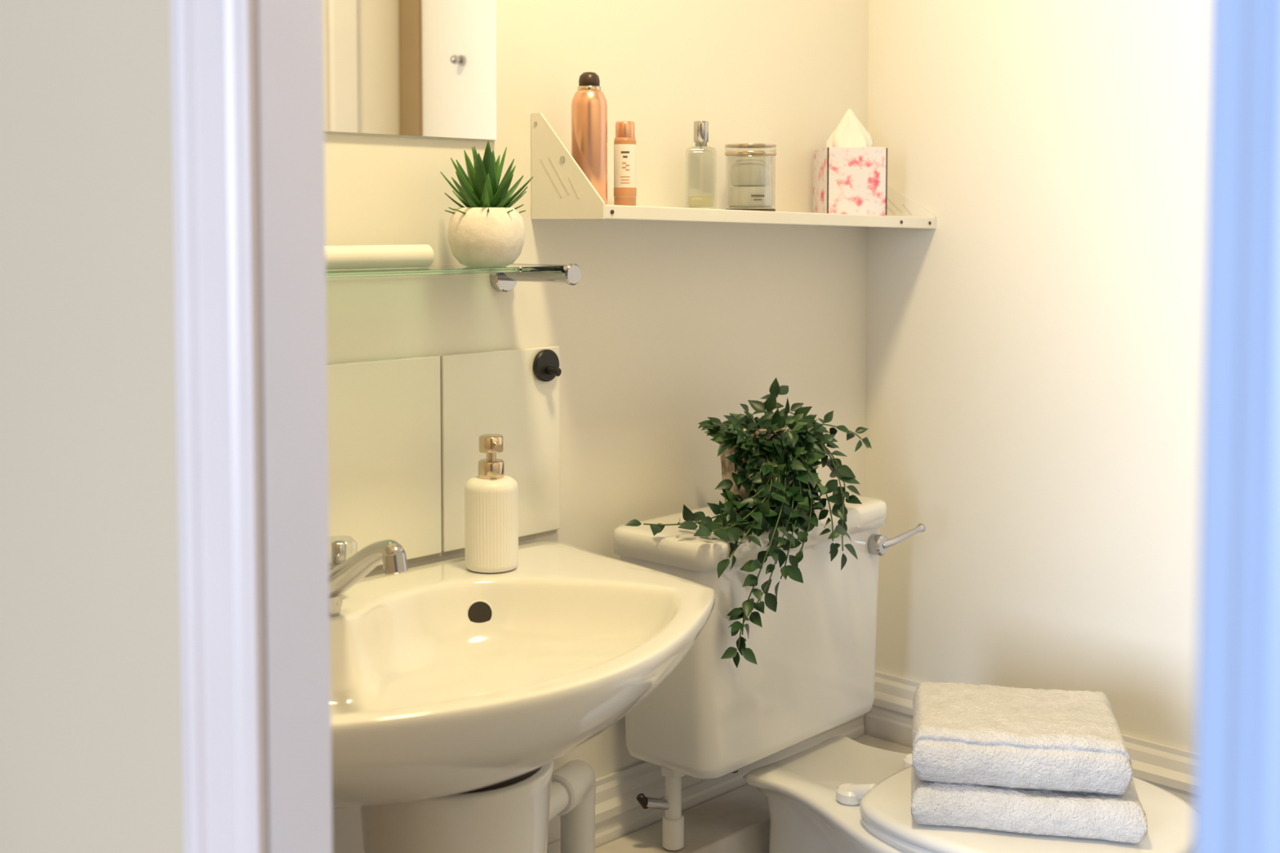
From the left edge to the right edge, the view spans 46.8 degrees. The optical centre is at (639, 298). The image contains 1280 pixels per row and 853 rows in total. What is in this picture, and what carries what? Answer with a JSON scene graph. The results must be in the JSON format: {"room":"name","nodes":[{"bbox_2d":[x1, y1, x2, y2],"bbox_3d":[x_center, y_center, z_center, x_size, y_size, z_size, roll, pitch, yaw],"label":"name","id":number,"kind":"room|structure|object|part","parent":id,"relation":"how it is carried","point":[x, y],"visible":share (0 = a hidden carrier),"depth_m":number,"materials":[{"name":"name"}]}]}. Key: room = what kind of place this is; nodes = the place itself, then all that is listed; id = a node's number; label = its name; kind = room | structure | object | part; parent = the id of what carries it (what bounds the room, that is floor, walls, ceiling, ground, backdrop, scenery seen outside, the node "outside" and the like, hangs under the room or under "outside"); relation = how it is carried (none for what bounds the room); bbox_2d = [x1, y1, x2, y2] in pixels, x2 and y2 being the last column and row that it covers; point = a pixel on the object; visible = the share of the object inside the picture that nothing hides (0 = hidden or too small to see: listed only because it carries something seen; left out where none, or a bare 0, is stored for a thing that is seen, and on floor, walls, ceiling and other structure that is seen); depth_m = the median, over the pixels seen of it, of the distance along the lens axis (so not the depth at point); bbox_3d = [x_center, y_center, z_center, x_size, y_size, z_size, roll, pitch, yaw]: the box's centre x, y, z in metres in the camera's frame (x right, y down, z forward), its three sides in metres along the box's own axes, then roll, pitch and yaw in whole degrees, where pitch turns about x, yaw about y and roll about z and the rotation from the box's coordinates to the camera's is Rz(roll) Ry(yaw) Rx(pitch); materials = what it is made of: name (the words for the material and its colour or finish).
{"room":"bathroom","nodes":[
{"label":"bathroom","id":0,"kind":"room"},
{"bbox_2d":[0,0,183,852],"bbox_3d":[-1.034,-0.120,1.712,2.267,2.400,0.043,3,4,44],"label":"wall","id":1,"kind":"structure","parent":0,"point":[91,722],"depth_m":1.07,"materials":[{"name":"beige paint"}]},
{"bbox_2d":[169,0,269,852],"bbox_3d":[-0.265,0.072,0.924,0.077,2.100,0.020,3,4,44],"label":"trim","id":2,"kind":"structure","parent":1,"relation":"attached to","point":[215,59],"depth_m":0.92,"materials":[{"name":"paint"}]},
{"bbox_2d":[256,0,332,852],"bbox_3d":[-0.219,0.107,0.927,0.012,2.030,0.047,3,4,44],"label":"door frame","id":3,"kind":"structure","parent":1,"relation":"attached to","point":[291,72],"depth_m":0.92,"materials":[{"name":"paint"}]},
{"bbox_2d":[324,0,868,852],"bbox_3d":[-0.152,-0.135,2.005,0.080,2.400,1.610,3,4,44],"label":"wall","id":4,"kind":"structure","parent":0,"point":[666,327],"depth_m":2.12,"materials":[{"name":"beige paint"}]},
{"bbox_2d":[323,0,496,142],"bbox_3d":[-0.361,-0.532,1.706,0.007,0.680,0.504,3,4,44],"label":"wall mirror","id":5,"kind":"object","parent":4,"relation":"attached to","point":[414,68],"visible":0.6,"depth_m":1.80,"materials":[{"name":"silver mirror"}]},
{"bbox_2d":[324,131,495,142],"bbox_3d":[-0.363,-0.532,1.708,0.002,0.680,0.504,3,4,44],"label":"frame","id":6,"kind":"object","parent":5,"relation":"attached to","point":[463,135],"depth_m":1.83,"materials":[{"name":"white metal"}]},
{"bbox_2d":[327,346,559,570],"bbox_3d":[-0.391,0.206,1.713,0.010,0.254,0.802,3,4,44],"label":"tiles","id":7,"kind":"structure","parent":4,"relation":"attached to","point":[403,434],"depth_m":1.84,"materials":[{"name":"tile"}]},
{"bbox_2d":[533,349,561,382],"bbox_3d":[-0.118,0.089,1.960,0.027,0.043,0.043,3,4,44],"label":"wall hook","id":8,"kind":"object","parent":7,"relation":"attached to","point":[546,362],"visible":1,"depth_m":1.96,"materials":[{"name":"plastic"}]},
{"bbox_2d":[325,263,581,292],"bbox_3d":[-0.357,-0.014,1.643,0.140,0.040,0.685,3,4,44],"label":"glass shelf","id":9,"kind":"object","parent":4,"relation":"attached to","point":[503,278],"visible":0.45,"depth_m":1.80,"materials":[{"name":"clear glass"}]},
{"bbox_2d":[325,244,434,270],"bbox_3d":[-0.348,-0.045,1.662,0.028,0.028,0.278,3,4,44],"label":"tube","id":10,"kind":"object","parent":9,"relation":"on","point":[370,256],"visible":0.37,"depth_m":1.70,"materials":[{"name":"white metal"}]},
{"bbox_3d":[-0.359,-0.028,1.645,0.121,0.006,0.658,3,4,44],"label":"glass plate","id":11,"kind":"part","parent":9,"relation":"part of","materials":[{"name":"clear glass"}]},
{"bbox_2d":[440,140,533,266],"bbox_3d":[-0.185,-0.115,1.800,0.110,0.150,0.098,-2,3,-27],"label":"potted succulent","id":12,"kind":"object","parent":9,"relation":"on","point":[487,232],"visible":1,"depth_m":1.77,"materials":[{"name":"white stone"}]},
{"bbox_2d":[447,207,524,266],"bbox_3d":[-0.187,-0.075,1.800,0.094,0.071,0.094,3,4,44],"label":"pot","id":13,"kind":"object","parent":12,"relation":"on","point":[478,237],"depth_m":1.76,"materials":[{"name":"white ceramic"}]},
{"bbox_3d":[-0.129,-0.032,1.871,0.123,0.023,0.023,3,4,44],"label":"clamp rod","id":14,"kind":"part","parent":9,"relation":"part of","materials":[{"name":"silver metal"}]},
{"bbox_2d":[546,714,865,852],"bbox_3d":[-0.151,0.875,1.987,0.020,0.385,1.508,3,4,44],"label":"baseboard","id":15,"kind":"structure","parent":4,"relation":"attached to","point":[619,814],"depth_m":2.13,"materials":[{"name":"white paint"}]},
{"bbox_2d":[531,112,936,228],"bbox_3d":[0.169,-0.178,2.174,0.138,0.154,0.755,3,4,44],"label":"wall shelf","id":16,"kind":"object","parent":4,"relation":"attached to","point":[561,189],"visible":0.91,"depth_m":1.94,"materials":[{"name":"white metal"}]},
{"bbox_2d":[571,71,607,204],"bbox_3d":[-0.066,-0.208,1.931,0.047,0.174,0.047,3,4,44],"label":"aerosol can","id":17,"kind":"object","parent":16,"relation":"on","point":[588,103],"visible":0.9,"depth_m":1.91,"materials":[{"name":"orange metal"}]},
{"bbox_2d":[613,120,636,205],"bbox_3d":[-0.020,-0.179,1.980,0.031,0.115,0.031,3,4,44],"label":"bottle","id":18,"kind":"object","parent":16,"relation":"on","point":[624,141],"visible":0.96,"depth_m":1.97,"materials":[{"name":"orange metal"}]},
{"bbox_2d":[621,151,629,153],"bbox_3d":[-0.020,-0.194,1.965,0.011,0.003,0.001,0,3,-2],"label":"print","id":19,"kind":"object","parent":18,"relation":"on","point":[622,152],"depth_m":1.96},
{"bbox_2d":[685,120,716,208],"bbox_3d":[0.086,-0.187,2.089,0.042,0.126,0.029,0,3,-2],"label":"perfume bottle","id":20,"kind":"object","parent":16,"relation":"on","point":[700,128],"visible":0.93,"depth_m":2.08,"materials":[{"name":"clear glass"}]},
{"bbox_3d":[0.086,-0.170,2.090,0.036,0.081,0.023,0,3,-2],"label":"glass","id":21,"kind":"part","parent":20,"relation":"part of","materials":[{"name":"clear glass"}]},
{"bbox_2d":[724,143,776,211],"bbox_3d":[0.162,-0.175,2.164,0.076,0.099,0.076,3,4,44],"label":"jar","id":22,"kind":"object","parent":16,"relation":"on","point":[751,175],"visible":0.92,"depth_m":2.14,"materials":[{"name":"clear glass"}]},
{"bbox_2d":[751,195,764,196],"bbox_3d":[0.170,-0.148,2.130,0.020,0.003,0.002,-1,3,-13],"label":"print","id":23,"kind":"object","parent":22,"relation":"on","point":[751,195],"depth_m":2.13},
{"bbox_2d":[813,108,887,215],"bbox_3d":[0.330,-0.215,2.334,0.095,0.168,0.093,0,3,-8],"label":"tissue box","id":24,"kind":"object","parent":16,"relation":"on","point":[850,174],"visible":0.93,"depth_m":2.29,"materials":[{"name":"cardboard"}]},
{"bbox_2d":[864,0,1209,752],"bbox_3d":[0.912,-0.137,2.036,1.400,2.400,0.080,3,4,44],"label":"wall","id":25,"kind":"structure","parent":0,"point":[1033,380],"depth_m":2.27,"materials":[{"name":"beige paint"}]},
{"bbox_2d":[863,671,1195,807],"bbox_3d":[0.845,0.860,2.083,1.308,0.405,0.020,3,4,44],"label":"baseboard","id":26,"kind":"structure","parent":25,"relation":"attached to","point":[1171,769],"depth_m":2.20,"materials":[{"name":"white paint"}]},
{"bbox_3d":[-1.286,1.212,-0.293,4.800,0.050,6.580,3,4,44],"label":"floor","id":27,"kind":"structure","parent":0,"visible":0},
{"bbox_2d":[329,540,715,852],"bbox_3d":[-0.223,0.717,1.552,0.487,0.746,0.785,3,4,44],"label":"basin","id":28,"kind":"object","parent":27,"relation":"on","point":[457,691],"visible":0.66,"depth_m":1.57,"materials":[{"name":"white ceramic"}]},
{"bbox_2d":[328,535,408,617],"bbox_3d":[-0.315,0.294,1.571,0.210,0.100,0.134,3,4,44],"label":"mixer tap","id":29,"kind":"object","parent":28,"relation":"on","point":[344,574],"visible":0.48,"depth_m":1.54,"materials":[{"name":"silver metal"}]},
{"bbox_3d":[-0.338,0.308,1.658,0.026,0.024,0.026,3,4,44],"label":"stem handle","id":30,"kind":"part","parent":29,"relation":"part of","materials":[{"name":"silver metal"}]},
{"bbox_3d":[-0.329,0.322,1.590,0.025,0.041,0.018,3,4,44],"label":"popup lift rod","id":31,"kind":"part","parent":29,"relation":"part of","materials":[{"name":"silver metal"}]},
{"bbox_3d":[-0.338,0.284,1.657,0.016,0.024,0.016,3,4,44],"label":"insert handle","id":32,"kind":"part","parent":29,"relation":"part of","materials":[{"name":"silver metal"}]},
{"bbox_3d":[-0.338,0.282,1.657,0.042,0.029,0.042,3,4,44],"label":"handle","id":33,"kind":"part","parent":29,"relation":"part of","materials":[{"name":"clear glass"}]},
{"bbox_3d":[-0.308,0.293,1.565,0.180,0.099,0.034,3,4,44],"label":"spout","id":34,"kind":"part","parent":29,"relation":"part of","materials":[{"name":"silver metal"}]},
{"bbox_2d":[464,434,518,573],"bbox_3d":[-0.181,0.248,1.802,0.065,0.163,0.065,3,4,44],"label":"soap dispenser","id":35,"kind":"object","parent":28,"relation":"on","point":[491,497],"visible":1,"depth_m":1.78,"materials":[{"name":"ceramic"}]},
{"bbox_3d":[-0.181,0.192,1.799,0.012,0.015,0.012,3,4,44],"label":"pump rod","id":36,"kind":"part","parent":35,"relation":"part of","materials":[{"name":"beige metal"}]},
{"bbox_2d":[548,760,595,852],"bbox_3d":[-0.111,0.683,1.818,0.057,0.184,0.270,1,3,18],"label":"pipe","id":37,"kind":"object","parent":28,"relation":"attached to","point":[573,785],"visible":0.66,"depth_m":1.90,"materials":[{"name":"plastic"}]},
{"bbox_2d":[595,734,912,852],"bbox_3d":[0.081,0.910,2.132,0.109,0.300,0.978,3,4,44],"label":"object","id":38,"kind":"structure","parent":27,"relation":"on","point":[737,820],"depth_m":2.13,"materials":[{"name":"paint"}]},
{"bbox_2d":[613,492,1193,852],"bbox_3d":[0.374,0.692,1.982,0.729,0.752,0.492,3,4,44],"label":"toilet","id":39,"kind":"object","parent":27,"relation":"on","point":[813,674],"visible":0.7,"depth_m":2.01,"materials":[{"name":"ceramic"}]},
{"bbox_2d":[636,767,685,850],"bbox_3d":[0.031,0.700,2.042,0.074,0.126,0.033,-2,3,-31],"label":"valve","id":40,"kind":"object","parent":39,"relation":"attached to","point":[673,822],"visible":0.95,"depth_m":2.04,"materials":[{"name":"plastic"}]},
{"bbox_3d":[0.005,0.691,2.033,0.019,0.021,0.012,-1,3,-15],"label":"valve lever","id":41,"kind":"part","parent":40,"relation":"part of","materials":[{"name":"black plastic"}]},
{"bbox_2d":[624,377,871,667],"bbox_3d":[0.176,0.298,2.081,0.231,0.353,0.430,1,3,26],"label":"ivy plant","id":42,"kind":"object","parent":39,"relation":"on","point":[769,463],"visible":1,"depth_m":2.03,"materials":[{"name":"green plant"}]},
{"bbox_3d":[0.168,0.326,2.131,0.199,0.038,0.444,3,4,44],"label":"cistern lid","id":43,"kind":"part","parent":39,"relation":"part of","materials":[{"name":"white ceramic"}]},
{"bbox_2d":[719,418,795,507],"bbox_3d":[0.167,0.244,2.126,0.113,0.127,0.113,3,4,44],"label":"plant pot","id":44,"kind":"object","parent":39,"relation":"on","point":[765,430],"depth_m":2.07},
{"bbox_3d":[0.498,0.660,1.860,0.380,0.014,0.360,3,4,44],"label":"seat","id":45,"kind":"part","parent":39,"relation":"part of","materials":[{"name":"plastic"}]},
{"bbox_3d":[0.395,0.358,2.223,0.095,0.027,0.015,-3,4,-41],"label":"flush lever","id":46,"kind":"part","parent":39,"relation":"part of","materials":[{"name":"silver metal"}]},
{"bbox_3d":[0.498,0.643,1.859,0.384,0.018,0.364,3,4,44],"label":"seat lid","id":47,"kind":"part","parent":39,"relation":"part of","materials":[{"name":"plastic"}]},
{"bbox_2d":[911,764,1147,843],"bbox_3d":[0.480,0.606,1.859,0.274,0.052,0.238,1,3,13],"label":"folded towel","id":48,"kind":"object","parent":39,"relation":"on","point":[1122,818],"visible":0.39,"depth_m":1.75,"materials":[{"name":"white fabric"}]},
{"bbox_2d":[911,681,1132,795],"bbox_3d":[0.471,0.546,1.855,0.256,0.070,0.220,1,3,11],"label":"folded towel","id":49,"kind":"object","parent":48,"relation":"on","point":[962,733],"visible":1,"depth_m":1.77,"materials":[{"name":"white fabric"}]},
{"bbox_3d":[0.830,-0.025,-0.105,1.722,2.400,0.043,3,4,44],"label":"wall","id":50,"kind":"structure","parent":0,"visible":0},
{"bbox_2d":[1192,0,1279,852],"bbox_3d":[0.210,0.096,0.461,0.077,2.100,0.020,3,4,44],"label":"trim","id":51,"kind":"structure","parent":50,"relation":"attached to","point":[1237,805],"depth_m":0.47,"materials":[{"name":"blue paint"}]}
]}

